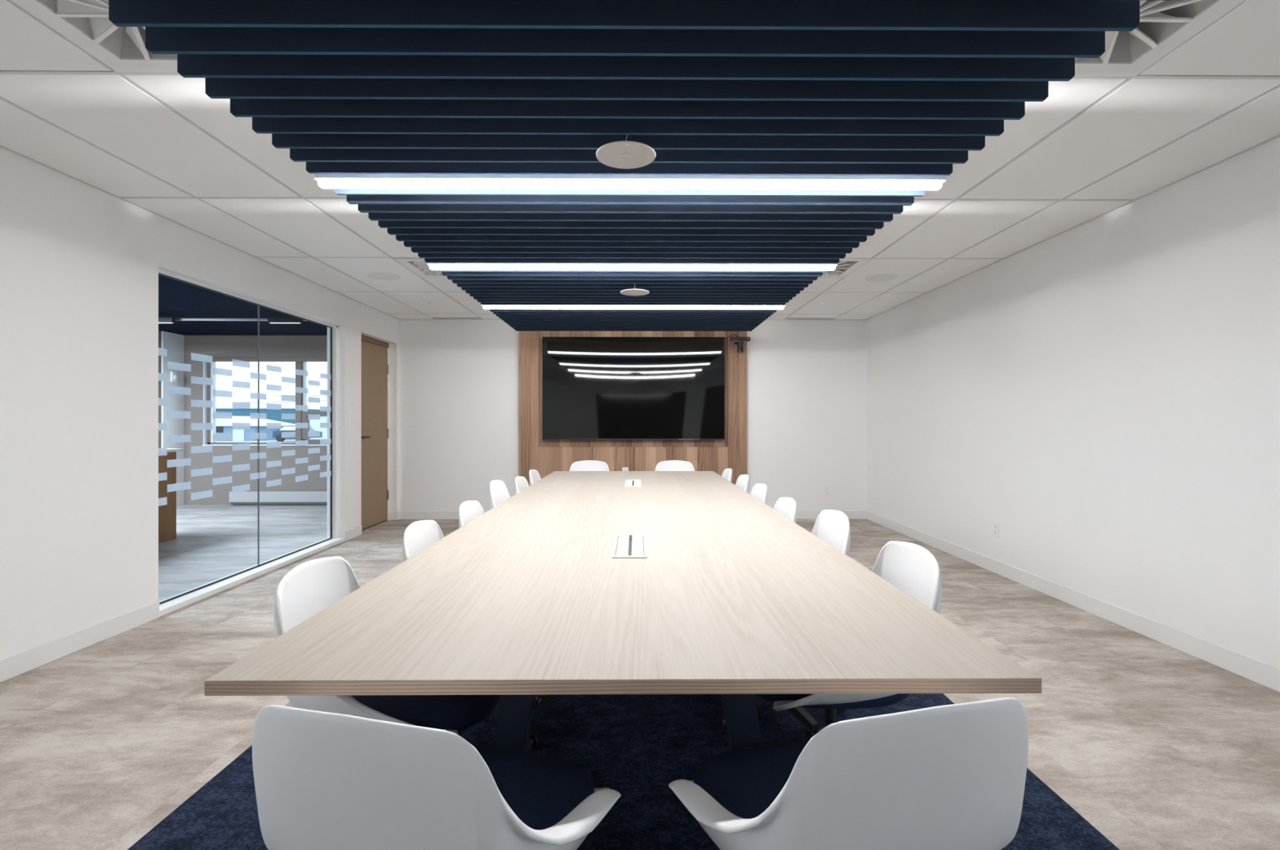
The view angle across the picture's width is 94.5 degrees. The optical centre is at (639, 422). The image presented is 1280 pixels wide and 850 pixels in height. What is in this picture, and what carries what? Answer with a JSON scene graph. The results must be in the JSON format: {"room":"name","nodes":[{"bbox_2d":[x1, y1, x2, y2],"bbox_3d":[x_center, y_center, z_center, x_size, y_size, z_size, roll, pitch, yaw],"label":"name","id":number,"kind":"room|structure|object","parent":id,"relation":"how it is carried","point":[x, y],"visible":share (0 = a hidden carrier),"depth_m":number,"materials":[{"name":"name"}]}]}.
{"room":"conference room","nodes":[
{"label":"conference room","id":0,"kind":"room"},
{"bbox_2d":[158,331,161,448],"bbox_3d":[-7.979,-0.035,8.570,2.560,2.490,0.590,0,0,0],"label":"wall","id":1,"kind":"structure","parent":0,"point":[159,332],"depth_m":8.28,"materials":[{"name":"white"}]},
{"bbox_2d":[161,331,184,506],"bbox_3d":[-6.688,-0.035,8.479,0.020,2.490,0.390,0,0,0],"label":"wall","id":2,"kind":"structure","parent":0,"point":[174,343],"depth_m":8.50,"materials":[{"name":"white paint"}]},
{"bbox_2d":[0,146,398,659],"bbox_3d":[-3.070,-0.087,2.879,0.180,2.594,9.000,0,0,0],"label":"wall","id":3,"kind":"structure","parent":0,"point":[80,262],"depth_m":3.23,"materials":[{"name":"white paint"}]},
{"bbox_2d":[0,511,399,682],"bbox_3d":[-3.021,1.157,2.879,0.098,0.105,9.000,0,0,0],"label":"baseboard","id":4,"kind":"structure","parent":3,"relation":"attached to","point":[15,664],"depth_m":3.15,"materials":[{"name":"white paint"}]},
{"bbox_2d":[158,267,343,616],"bbox_3d":[-3.080,0.115,4.844,0.166,2.190,2.350,0,0,0],"label":"window","id":5,"kind":"structure","parent":3,"relation":"in","point":[170,604],"depth_m":4.76,"materials":[{"name":"white"}]},
{"bbox_2d":[361,334,389,530],"bbox_3d":[-3.098,0.117,6.851,0.108,2.185,0.945,0,0,0],"label":"door","id":6,"kind":"structure","parent":3,"relation":"in","point":[375,352],"depth_m":6.93,"materials":[{"name":"beige laminate"}]},
{"bbox_2d":[184,335,327,504],"bbox_3d":[-4.941,-0.035,8.786,3.480,2.490,0.200,0,0,0],"label":"wall","id":7,"kind":"structure","parent":0,"point":[215,346],"depth_m":8.68,"materials":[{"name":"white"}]},
{"bbox_2d":[202,357,327,445],"bbox_3d":[-5.105,-0.303,8.750,2.590,1.294,0.170,0,0,0],"label":"window","id":8,"kind":"structure","parent":7,"relation":"in","point":[301,416],"depth_m":8.74,"materials":[{"name":"brown metal"}]},
{"bbox_2d":[229,491,327,504],"bbox_3d":[-4.920,1.105,8.650,2.120,0.190,0.068,0,0,0],"label":"baseboard heater","id":9,"kind":"object","parent":7,"relation":"attached to","point":[241,497],"visible":0.49,"depth_m":8.62,"materials":[{"name":"grey metal"}]},
{"bbox_2d":[230,502,327,504],"bbox_3d":[-4.920,1.180,8.649,2.080,0.040,0.054,0,0,0],"label":"grille","id":10,"kind":"object","parent":9,"relation":"attached to","point":[231,503],"depth_m":8.62,"materials":[{"name":"grey metal"}]},
{"bbox_2d":[398,318,866,511],"bbox_3d":[-0.101,-0.087,7.474,6.180,2.594,0.150,0,0,0],"label":"wall","id":11,"kind":"structure","parent":0,"point":[459,379],"depth_m":7.39,"materials":[{"name":"white paint"}]},
{"bbox_2d":[399,510,866,519],"bbox_3d":[-0.086,1.157,7.396,5.850,0.105,0.008,0,0,0],"label":"baseboard","id":12,"kind":"structure","parent":11,"relation":"attached to","point":[801,514],"depth_m":7.38,"materials":[{"name":"white rubber"}]},
{"bbox_2d":[519,330,746,485],"bbox_3d":[-0.086,-0.035,7.367,2.824,2.490,0.064,0,0,0],"label":"wood wall panel","id":13,"kind":"object","parent":11,"relation":"attached to","point":[544,456],"visible":0.26,"depth_m":7.34,"materials":[{"name":"brown wood"}]},
{"bbox_2d":[542,336,724,439],"bbox_3d":[-0.079,-0.418,7.305,2.237,1.262,0.136,0,0,0],"label":"television","id":14,"kind":"object","parent":13,"relation":"attached to","point":[594,388],"visible":1,"depth_m":7.25,"materials":[{"name":"black glass"}]},
{"bbox_2d":[0,504,1279,849],"bbox_3d":[-3.180,1.258,3.638,12.090,0.104,10.520,0,0,0],"label":"floor","id":15,"kind":"structure","parent":0,"point":[1155,744],"depth_m":2.34,"materials":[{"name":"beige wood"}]},
{"bbox_2d":[158,448,182,542],"bbox_3d":[-5.105,0.743,5.110,0.660,0.935,2.170,0,0,0],"label":"reception desk","id":16,"kind":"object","parent":15,"relation":"on","point":[166,513],"depth_m":6.04,"materials":[{"name":"brown wood"}]},
{"bbox_2d":[273,555,500,734],"bbox_3d":[-0.677,0.799,1.660,0.566,0.805,0.654,0,0,0],"label":"shell chair","id":17,"kind":"object","parent":15,"relation":"on","point":[309,588],"visible":0.38,"depth_m":1.53,"materials":[{"name":"white plastic"}]},
{"bbox_2d":[351,694,500,731],"bbox_3d":[-0.633,0.755,1.661,0.480,0.070,0.460,0,0,0],"label":"seat cushion","id":18,"kind":"object","parent":17,"relation":"on","point":[449,713],"depth_m":1.51,"materials":[{"name":"blue fabric"}]},
{"bbox_2d":[252,704,621,849],"bbox_3d":[-0.359,0.813,1.107,0.693,0.778,0.566,0,0,15],"label":"shell chair","id":19,"kind":"object","parent":15,"relation":"on","point":[323,780],"visible":1,"depth_m":0.86,"materials":[{"name":"white plastic"}]},
{"bbox_2d":[471,743,594,830],"bbox_3d":[-0.348,0.770,1.149,0.488,0.068,0.480,0,0,15],"label":"seat cushion","id":20,"kind":"object","parent":19,"relation":"on","point":[541,789],"depth_m":1.21,"materials":[{"name":"blue fabric"}]},
{"bbox_2d":[458,500,484,528],"bbox_3d":[-0.623,0.803,2.996,0.566,0.798,0.654,0,0,0],"label":"shell chair","id":21,"kind":"object","parent":15,"relation":"on","point":[468,510],"visible":0.13,"depth_m":3.03,"materials":[{"name":"white plastic"}]},
{"bbox_2d":[402,520,550,751],"bbox_3d":[-0.624,0.799,2.332,0.566,0.805,0.654,0,0,0],"label":"shell chair","id":22,"kind":"object","parent":15,"relation":"on","point":[420,535],"visible":0.23,"depth_m":2.33,"materials":[{"name":"white plastic"}]},
{"bbox_2d":[489,480,510,509],"bbox_3d":[-0.651,0.783,3.686,0.566,0.837,0.654,0,0,0],"label":"shell chair","id":23,"kind":"object","parent":15,"relation":"on","point":[499,493],"visible":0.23,"depth_m":3.74,"materials":[{"name":"white plastic"}]},
{"bbox_2d":[515,475,528,493],"bbox_3d":[-0.643,0.803,4.376,0.566,0.798,0.654,0,0,0],"label":"shell chair","id":24,"kind":"object","parent":15,"relation":"on","point":[521,482],"visible":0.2,"depth_m":4.43,"materials":[{"name":"white plastic"}]},
{"bbox_2d":[569,460,608,471],"bbox_3d":[-0.518,0.799,5.862,0.654,0.805,0.566,0,0,0],"label":"shell chair","id":25,"kind":"object","parent":15,"relation":"on","point":[583,465],"visible":0.27,"depth_m":6.11,"materials":[{"name":"white plastic"}]},
{"bbox_2d":[204,471,1041,751],"bbox_3d":[-0.043,0.837,3.392,1.530,0.734,4.622,0,0,0],"label":"conference table","id":26,"kind":"object","parent":15,"relation":"on","point":[731,597],"visible":0.97,"depth_m":1.44,"materials":[{"name":"brown wood"}]},
{"bbox_2d":[612,533,647,558],"bbox_3d":[-0.037,0.468,2.257,0.122,0.005,0.421,0,0,0],"label":"box","id":27,"kind":"object","parent":26,"relation":"on","point":[628,545],"visible":1,"depth_m":2.22,"materials":[{"name":"white plastic"}]},
{"bbox_2d":[654,460,694,471],"bbox_3d":[0.360,0.799,5.868,0.654,0.805,0.566,0,0,0],"label":"shell chair","id":28,"kind":"object","parent":15,"relation":"on","point":[668,465],"visible":0.25,"depth_m":6.11,"materials":[{"name":"white plastic"}]},
{"bbox_2d":[735,474,749,492],"bbox_3d":[0.539,0.799,4.444,0.566,0.805,0.654,0,0,0],"label":"shell chair","id":29,"kind":"object","parent":15,"relation":"on","point":[742,482],"visible":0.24,"depth_m":4.50,"materials":[{"name":"white plastic"}]},
{"bbox_2d":[750,483,767,504],"bbox_3d":[0.529,0.799,3.774,0.566,0.805,0.654,0,0,0],"label":"shell chair","id":30,"kind":"object","parent":15,"relation":"on","point":[759,491],"visible":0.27,"depth_m":3.82,"materials":[{"name":"white plastic"}]},
{"bbox_2d":[714,509,850,738],"bbox_3d":[0.568,0.787,2.454,0.566,0.829,0.654,0,0,0],"label":"shell chair","id":31,"kind":"object","parent":15,"relation":"on","point":[832,526],"visible":0.23,"depth_m":2.41,"materials":[{"name":"white plastic"}]},
{"bbox_2d":[773,497,796,523],"bbox_3d":[0.534,0.802,3.114,0.566,0.800,0.654,0,0,0],"label":"shell chair","id":32,"kind":"object","parent":15,"relation":"on","point":[786,506],"visible":0.17,"depth_m":3.15,"materials":[{"name":"white plastic"}]},
{"bbox_2d":[754,541,942,727],"bbox_3d":[0.583,0.789,1.794,0.566,0.825,0.654,0,0,0],"label":"shell chair","id":33,"kind":"object","parent":15,"relation":"on","point":[910,567],"visible":0.28,"depth_m":1.70,"materials":[{"name":"white plastic"}]},
{"bbox_2d":[754,693,909,708],"bbox_3d":[0.540,0.744,1.794,0.480,0.072,0.460,0,0,0],"label":"seat cushion","id":34,"kind":"object","parent":33,"relation":"on","point":[780,700],"depth_m":1.57,"materials":[{"name":"blue fabric"}]},
{"bbox_2d":[668,697,1028,849],"bbox_3d":[0.377,0.813,1.133,0.693,0.778,0.566,0,0,-14],"label":"shell chair","id":35,"kind":"object","parent":15,"relation":"on","point":[948,776],"visible":1,"depth_m":0.89,"materials":[{"name":"white plastic"}]},
{"bbox_2d":[693,737,810,849],"bbox_3d":[0.366,0.770,1.174,0.488,0.068,0.480,0,0,-14],"label":"seat cushion","id":36,"kind":"object","parent":35,"relation":"on","point":[745,781],"depth_m":1.24,"materials":[{"name":"blue fabric"}]},
{"bbox_2d":[0,0,1279,335],"bbox_3d":[-3.180,-1.379,3.563,12.390,0.209,10.670,0,0,0],"label":"ceiling","id":37,"kind":"structure","parent":0,"point":[157,142],"depth_m":2.97,"materials":[{"name":"white tile"}]},
{"bbox_2d":[11,0,177,71],"bbox_3d":[-1.610,-1.331,1.869,0.600,0.097,0.600,0,0,0],"label":"ceiling vent","id":38,"kind":"object","parent":37,"relation":"in","point":[86,24],"visible":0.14,"depth_m":1.97,"materials":[{"name":"white metal"}]},
{"bbox_2d":[175,318,306,320],"bbox_3d":[-5.498,-1.208,6.962,4.100,0.025,0.030,0,0,0],"label":"track","id":39,"kind":"object","parent":37,"relation":"hanging from","point":[176,319],"visible":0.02,"depth_m":6.95,"materials":[{"name":"silver metal"}]},
{"bbox_2d":[267,317,302,323],"bbox_3d":[-4.138,-1.187,6.919,0.380,0.066,0.085,0,0,0],"label":"track light","id":40,"kind":"object","parent":39,"relation":"attached to","point":[271,320],"visible":0.84,"depth_m":6.88,"materials":[{"name":"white plastic"}]},
{"bbox_2d":[365,271,401,280],"bbox_3d":[-2.251,-1.284,5.205,0.290,0.009,0.290,0,0,0],"label":"ceiling speaker","id":41,"kind":"object","parent":37,"relation":"attached to","point":[376,275],"visible":1,"depth_m":5.20,"materials":[{"name":"white plastic"}]},
{"bbox_2d":[394,257,447,277],"bbox_3d":[-1.631,-1.331,4.944,0.600,0.097,0.600,0,0,0],"label":"ceiling vent","id":42,"kind":"object","parent":37,"relation":"in","point":[419,266],"visible":0.2,"depth_m":4.93,"materials":[{"name":"white metal"}]},
{"bbox_2d":[595,134,655,168],"bbox_3d":[-0.046,-1.084,1.945,0.197,0.420,0.197,0,0,0],"label":"microphone","id":43,"kind":"object","parent":37,"relation":"hanging from","point":[624,154],"visible":0.93,"depth_m":1.94,"materials":[{"name":"grey plastic"}]},
{"bbox_2d":[314,173,946,190],"bbox_3d":[-0.034,-1.103,2.303,2.433,0.383,0.048,0,0,0],"label":"light bar","id":44,"kind":"object","parent":37,"relation":"hanging from","point":[492,181],"visible":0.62,"depth_m":2.29,"materials":[{"name":"white plastic"}]},
{"bbox_2d":[318,178,942,190],"bbox_3d":[-0.034,-0.924,2.303,2.413,0.026,0.038,0,0,0],"label":"diffuser","id":45,"kind":"object","parent":44,"relation":"attached to","point":[492,184],"depth_m":2.29,"materials":[{"name":"white plastic"}]},
{"bbox_2d":[426,262,837,270],"bbox_3d":[-0.043,-1.103,3.533,2.433,0.383,0.048,0,0,0],"label":"light bar","id":46,"kind":"object","parent":37,"relation":"hanging from","point":[484,266],"visible":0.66,"depth_m":3.52,"materials":[{"name":"white plastic"}]},
{"bbox_2d":[481,304,785,309],"bbox_3d":[-0.051,-1.103,4.763,2.433,0.383,0.048,0,0,0],"label":"light bar","id":47,"kind":"object","parent":37,"relation":"hanging from","point":[485,306],"visible":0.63,"depth_m":4.75,"materials":[{"name":"white plastic"}]},
{"bbox_2d":[817,257,871,277],"bbox_3d":[1.514,-1.331,4.936,0.600,0.097,0.600,0,0,0],"label":"ceiling vent","id":48,"kind":"object","parent":37,"relation":"in","point":[845,266],"visible":0.18,"depth_m":4.93,"materials":[{"name":"white metal"}]},
{"bbox_2d":[864,273,899,281],"bbox_3d":[2.144,-1.284,5.250,0.290,0.009,0.290,0,0,0],"label":"ceiling speaker","id":49,"kind":"object","parent":37,"relation":"attached to","point":[881,277],"visible":1,"depth_m":5.22,"materials":[{"name":"white plastic"}]},
{"bbox_2d":[1075,0,1244,75],"bbox_3d":[1.535,-1.331,1.891,0.600,0.097,0.600,0,0,0],"label":"ceiling vent","id":50,"kind":"object","parent":37,"relation":"in","point":[1164,25],"visible":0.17,"depth_m":1.99,"materials":[{"name":"white metal"}]},
{"bbox_3d":[-0.044,-1.143,3.553,0.024,0.303,5.005,0,0,0],"label":"rail","id":51,"kind":"object","parent":37,"relation":"hanging from","visible":0},
{"bbox_2d":[108,0,1139,31],"bbox_3d":[-0.029,-0.993,1.387,2.404,0.135,0.012,0,0,0],"label":"ceiling baffle","id":52,"kind":"object","parent":51,"relation":"hanging from","point":[830,15],"depth_m":1.38,"materials":[{"name":"blue fabric"}]},
{"bbox_2d":[145,26,1105,57],"bbox_3d":[-0.030,-0.993,1.489,2.404,0.135,0.012,0,0,0],"label":"ceiling baffle","id":53,"kind":"object","parent":51,"relation":"hanging from","point":[158,40],"depth_m":1.48,"materials":[{"name":"blue fabric"}]},
{"bbox_2d":[177,53,1075,80],"bbox_3d":[-0.031,-0.993,1.592,2.404,0.135,0.012,0,0,0],"label":"ceiling baffle","id":54,"kind":"object","parent":51,"relation":"hanging from","point":[188,65],"depth_m":1.59,"materials":[{"name":"blue fabric"}]},
{"bbox_2d":[205,77,1048,101],"bbox_3d":[-0.032,-0.993,1.694,2.404,0.135,0.012,0,0,0],"label":"ceiling baffle","id":55,"kind":"object","parent":51,"relation":"hanging from","point":[215,87],"depth_m":1.69,"materials":[{"name":"blue fabric"}]},
{"bbox_2d":[230,98,1025,119],"bbox_3d":[-0.032,-0.993,1.797,2.404,0.135,0.012,0,0,0],"label":"ceiling baffle","id":56,"kind":"object","parent":51,"relation":"hanging from","point":[290,108],"depth_m":1.79,"materials":[{"name":"blue fabric"}]},
{"bbox_2d":[252,116,1004,136],"bbox_3d":[-0.033,-0.993,1.899,2.404,0.135,0.012,0,0,0],"label":"ceiling baffle","id":57,"kind":"object","parent":51,"relation":"hanging from","point":[264,125],"depth_m":1.89,"materials":[{"name":"blue fabric"}]},
{"bbox_2d":[271,133,985,150],"bbox_3d":[-0.034,-0.993,2.002,2.404,0.135,0.012,0,0,0],"label":"ceiling baffle","id":58,"kind":"object","parent":51,"relation":"hanging from","point":[505,141],"depth_m":2.00,"materials":[{"name":"blue fabric"}]},
{"bbox_2d":[289,148,968,163],"bbox_3d":[-0.035,-0.993,2.104,2.404,0.135,0.012,0,0,0],"label":"ceiling baffle","id":59,"kind":"object","parent":51,"relation":"hanging from","point":[437,155],"depth_m":2.10,"materials":[{"name":"blue fabric"}]},
{"bbox_2d":[306,161,952,175],"bbox_3d":[-0.035,-0.993,2.207,2.404,0.135,0.012,0,0,0],"label":"ceiling baffle","id":60,"kind":"object","parent":51,"relation":"hanging from","point":[312,167],"depth_m":2.20,"materials":[{"name":"blue fabric"}]},
{"bbox_2d":[333,188,925,196],"bbox_3d":[-0.037,-0.993,2.412,2.404,0.135,0.012,0,0,0],"label":"ceiling baffle","id":61,"kind":"object","parent":51,"relation":"hanging from","point":[338,191],"depth_m":2.41,"materials":[{"name":"white plastic"}]},
{"bbox_2d":[357,204,902,213],"bbox_3d":[-0.038,-0.993,2.616,2.404,0.135,0.012,0,0,0],"label":"ceiling baffle","id":62,"kind":"object","parent":51,"relation":"hanging from","point":[362,208],"depth_m":2.61,"materials":[{"name":"blue fabric"}]},
{"bbox_2d":[346,195,914,205],"bbox_3d":[-0.037,-0.993,2.514,2.404,0.135,0.012,0,0,0],"label":"ceiling baffle","id":63,"kind":"object","parent":51,"relation":"hanging from","point":[351,199],"depth_m":2.51,"materials":[{"name":"blue fabric"}]},
{"bbox_2d":[368,213,893,222],"bbox_3d":[-0.039,-0.993,2.719,2.404,0.135,0.012,0,0,0],"label":"ceiling baffle","id":64,"kind":"object","parent":51,"relation":"hanging from","point":[372,216],"depth_m":2.71,"materials":[{"name":"blue fabric"}]},
{"bbox_2d":[377,220,884,229],"bbox_3d":[-0.039,-0.993,2.821,2.404,0.135,0.012,0,0,0],"label":"ceiling baffle","id":65,"kind":"object","parent":51,"relation":"hanging from","point":[382,224],"depth_m":2.81,"materials":[{"name":"blue fabric"}]},
{"bbox_2d":[386,227,875,235],"bbox_3d":[-0.040,-0.993,2.924,2.404,0.135,0.012,0,0,0],"label":"ceiling baffle","id":66,"kind":"object","parent":51,"relation":"hanging from","point":[392,231],"depth_m":2.92,"materials":[{"name":"blue fabric"}]},
{"bbox_2d":[395,235,866,242],"bbox_3d":[-0.041,-0.993,3.026,2.404,0.135,0.012,0,0,0],"label":"ceiling baffle","id":67,"kind":"object","parent":51,"relation":"hanging from","point":[399,237],"depth_m":3.02,"materials":[{"name":"blue fabric"}]},
{"bbox_2d":[404,240,859,248],"bbox_3d":[-0.042,-0.993,3.129,2.404,0.135,0.012,0,0,0],"label":"ceiling baffle","id":68,"kind":"object","parent":51,"relation":"hanging from","point":[406,243],"depth_m":3.12,"materials":[{"name":"blue fabric"}]},
{"bbox_2d":[411,247,852,253],"bbox_3d":[-0.042,-0.993,3.232,2.404,0.135,0.012,0,0,0],"label":"ceiling baffle","id":69,"kind":"object","parent":51,"relation":"hanging from","point":[443,250],"depth_m":3.23,"materials":[{"name":"blue fabric"}]},
{"bbox_2d":[417,252,845,258],"bbox_3d":[-0.043,-0.993,3.334,2.404,0.135,0.012,0,0,0],"label":"ceiling baffle","id":70,"kind":"object","parent":51,"relation":"hanging from","point":[422,255],"depth_m":3.33,"materials":[{"name":"blue fabric"}]},
{"bbox_2d":[424,257,839,263],"bbox_3d":[-0.044,-0.993,3.437,2.404,0.135,0.012,0,0,0],"label":"ceiling baffle","id":71,"kind":"object","parent":51,"relation":"hanging from","point":[426,260],"depth_m":3.43,"materials":[{"name":"blue fabric"}]},
{"bbox_2d":[441,271,822,276],"bbox_3d":[-0.046,-0.993,3.744,2.404,0.135,0.012,0,0,0],"label":"ceiling baffle","id":72,"kind":"object","parent":51,"relation":"hanging from","point":[444,273],"depth_m":3.74,"materials":[{"name":"blue fabric"}]},
{"bbox_2d":[436,269,827,272],"bbox_3d":[-0.045,-0.993,3.642,2.404,0.135,0.012,0,0,0],"label":"ceiling baffle","id":73,"kind":"object","parent":51,"relation":"hanging from","point":[438,270],"depth_m":3.64,"materials":[{"name":"blue fabric"}]},
{"bbox_2d":[447,275,817,279],"bbox_3d":[-0.046,-0.993,3.846,2.404,0.135,0.012,0,0,0],"label":"ceiling baffle","id":74,"kind":"object","parent":51,"relation":"hanging from","point":[450,277],"depth_m":3.84,"materials":[{"name":"blue fabric"}]},
{"bbox_2d":[452,280,813,284],"bbox_3d":[-0.047,-0.993,3.949,2.404,0.135,0.012,0,0,0],"label":"ceiling baffle","id":75,"kind":"object","parent":51,"relation":"hanging from","point":[606,282],"depth_m":3.94,"materials":[{"name":"blue fabric"}]},
{"bbox_2d":[457,283,808,287],"bbox_3d":[-0.048,-0.993,4.051,2.404,0.135,0.012,0,0,0],"label":"ceiling baffle","id":76,"kind":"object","parent":51,"relation":"hanging from","point":[460,285],"depth_m":4.05,"materials":[{"name":"blue fabric"}]},
{"bbox_2d":[461,287,804,290],"bbox_3d":[-0.049,-0.993,4.154,2.404,0.135,0.012,0,0,0],"label":"ceiling baffle","id":77,"kind":"object","parent":51,"relation":"hanging from","point":[462,288],"depth_m":4.15,"materials":[{"name":"blue fabric"}]},
{"bbox_2d":[465,290,799,293],"bbox_3d":[-0.049,-0.993,4.256,2.404,0.135,0.012,0,0,0],"label":"ceiling baffle","id":78,"kind":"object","parent":51,"relation":"hanging from","point":[466,291],"depth_m":4.25,"materials":[{"name":"blue fabric"}]},
{"bbox_2d":[473,296,792,299],"bbox_3d":[-0.051,-0.993,4.462,2.404,0.135,0.012,0,0,0],"label":"ceiling baffle","id":79,"kind":"object","parent":51,"relation":"hanging from","point":[474,297],"depth_m":4.45,"materials":[{"name":"blue fabric"}]},
{"bbox_2d":[469,293,796,297],"bbox_3d":[-0.050,-0.993,4.359,2.404,0.135,0.012,0,0,0],"label":"ceiling baffle","id":80,"kind":"object","parent":51,"relation":"hanging from","point":[470,294],"depth_m":4.36,"materials":[{"name":"blue fabric"}]},
{"bbox_2d":[476,299,789,302],"bbox_3d":[-0.051,-0.993,4.564,2.404,0.135,0.012,0,0,0],"label":"ceiling baffle","id":81,"kind":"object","parent":51,"relation":"hanging from","point":[477,300],"depth_m":4.56,"materials":[{"name":"blue fabric"}]},
{"bbox_2d":[495,314,770,316],"bbox_3d":[-0.056,-0.993,5.179,2.404,0.135,0.012,0,0,0],"label":"ceiling baffle","id":82,"kind":"structure","parent":51,"relation":"hanging from","point":[497,315],"depth_m":5.17,"materials":[{"name":"blue fabric"}]},
{"bbox_2d":[489,309,776,312],"bbox_3d":[-0.054,-0.993,4.974,2.404,0.135,0.012,0,0,0],"label":"ceiling baffle","id":83,"kind":"structure","parent":51,"relation":"hanging from","point":[491,310],"depth_m":4.97,"materials":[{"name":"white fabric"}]},
{"bbox_2d":[480,302,786,305],"bbox_3d":[-0.052,-0.993,4.667,2.404,0.135,0.012,0,0,0],"label":"ceiling baffle","id":84,"kind":"object","parent":51,"relation":"hanging from","point":[482,303],"depth_m":4.66,"materials":[{"name":"blue fabric"}]},
{"bbox_2d":[501,318,765,320],"bbox_3d":[-0.057,-0.993,5.384,2.404,0.135,0.012,0,0,0],"label":"ceiling baffle","id":85,"kind":"structure","parent":51,"relation":"hanging from","point":[503,319],"depth_m":5.38,"materials":[{"name":"blue fabric"}]},
{"bbox_2d":[493,311,773,314],"bbox_3d":[-0.055,-0.993,5.077,2.404,0.135,0.012,0,0,0],"label":"ceiling baffle","id":86,"kind":"structure","parent":51,"relation":"hanging from","point":[494,313],"depth_m":5.07,"materials":[{"name":"blue fabric"}]},
{"bbox_2d":[498,316,768,318],"bbox_3d":[-0.056,-0.993,5.282,2.404,0.135,0.012,0,0,0],"label":"ceiling baffle","id":87,"kind":"structure","parent":51,"relation":"hanging from","point":[499,317],"depth_m":5.28,"materials":[{"name":"blue fabric"}]},
{"bbox_2d":[503,320,763,322],"bbox_3d":[-0.058,-0.993,5.487,2.404,0.135,0.012,0,0,0],"label":"ceiling baffle","id":88,"kind":"structure","parent":51,"relation":"hanging from","point":[504,321],"depth_m":5.48,"materials":[{"name":"blue fabric"}]},
{"bbox_2d":[506,322,760,324],"bbox_3d":[-0.058,-0.993,5.589,2.404,0.135,0.012,0,0,0],"label":"ceiling baffle","id":89,"kind":"structure","parent":51,"relation":"hanging from","point":[506,322],"depth_m":5.58,"materials":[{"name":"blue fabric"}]},
{"bbox_2d":[512,327,754,329],"bbox_3d":[-0.060,-0.993,5.896,2.404,0.135,0.012,0,0,0],"label":"ceiling baffle","id":90,"kind":"structure","parent":51,"relation":"hanging from","point":[617,328],"depth_m":5.89,"materials":[{"name":"blue fabric"}]},
{"bbox_2d":[508,324,759,326],"bbox_3d":[-0.059,-0.993,5.691,2.404,0.135,0.012,0,0,0],"label":"ceiling baffle","id":91,"kind":"structure","parent":51,"relation":"hanging from","point":[683,325],"depth_m":5.69,"materials":[{"name":"blue fabric"}]},
{"bbox_2d":[511,325,756,328],"bbox_3d":[-0.060,-0.993,5.794,2.404,0.135,0.012,0,0,0],"label":"ceiling baffle","id":92,"kind":"structure","parent":51,"relation":"hanging from","point":[624,326],"depth_m":5.79,"materials":[{"name":"blue fabric"}]},
{"bbox_2d":[515,328,752,331],"bbox_3d":[-0.061,-0.993,5.999,2.404,0.135,0.012,0,0,0],"label":"ceiling baffle","id":93,"kind":"structure","parent":51,"relation":"hanging from","point":[515,329],"depth_m":5.99,"materials":[{"name":"blue fabric"}]},
{"bbox_2d":[547,309,778,310],"bbox_3d":[-0.053,-0.993,4.872,2.404,0.135,0.012,0,0,0],"label":"ceiling baffle","id":94,"kind":"structure","parent":51,"relation":"hanging from","point":[548,309],"depth_m":4.87,"materials":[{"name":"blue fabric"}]},
{"bbox_2d":[866,137,1279,668],"bbox_3d":[2.945,-0.087,2.920,0.150,2.594,9.000,0,0,0],"label":"wall","id":95,"kind":"structure","parent":0,"point":[1104,392],"depth_m":3.52,"materials":[{"name":"white paint"}]},
{"bbox_2d":[0,134,1279,319],"bbox_3d":[-0.055,-1.282,2.900,5.850,0.002,9.000,0,0,0],"label":"trim","id":96,"kind":"structure","parent":95,"relation":"attached to","point":[1278,135],"depth_m":3.68,"materials":[{"name":"silver metal"}]},
{"bbox_2d":[866,510,1279,692],"bbox_3d":[2.866,1.157,2.920,0.008,0.105,9.000,0,0,0],"label":"baseboard","id":97,"kind":"structure","parent":95,"relation":"attached to","point":[1261,673],"depth_m":3.53,"materials":[{"name":"white paint"}]},
{"label":"outside","id":98,"kind":"structure","parent":0,"visible":0},
{"bbox_2d":[216,439,295,442],"bbox_3d":[-20.480,1.610,69.861,240.000,0.200,260.000,0,0,0],"label":"ground","id":99,"kind":"structure","parent":98,"point":[285,440],"depth_m":46.96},
{"bbox_2d":[216,416,295,440],"bbox_3d":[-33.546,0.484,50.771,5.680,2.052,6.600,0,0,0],"label":"house","id":100,"kind":"structure","parent":99,"relation":"on","point":[223,425],"depth_m":47.82,"materials":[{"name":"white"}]},
{"bbox_2d":[216,406,319,423],"bbox_3d":[-51.029,-0.207,79.651,15.235,3.433,10.400,0,0,0],"label":"warehouse","id":101,"kind":"structure","parent":99,"relation":"on","point":[274,415],"depth_m":74.68,"materials":[{"name":"teal metal"}]},
{"bbox_2d":[272,425,322,441],"bbox_3d":[-27.050,0.885,46.800,3.000,1.250,1.630,0,0,0],"label":"car","id":102,"kind":"object","parent":99,"relation":"on","point":[277,434],"visible":0.47,"depth_m":46.01,"materials":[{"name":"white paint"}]},
{"bbox_2d":[309,416,327,439],"bbox_3d":[-27.758,0.355,54.811,4.400,2.309,6.400,0,0,0],"label":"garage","id":103,"kind":"structure","parent":99,"relation":"on","point":[314,424],"depth_m":51.80,"materials":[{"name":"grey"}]},
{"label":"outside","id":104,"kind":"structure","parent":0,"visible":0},
{"bbox_2d":[228,389,327,408],"bbox_3d":[-98.303,-3.590,189.329,84.000,13.600,84.000,0,0,0],"label":"hills","id":105,"kind":"structure","parent":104,"point":[277,397],"depth_m":167.06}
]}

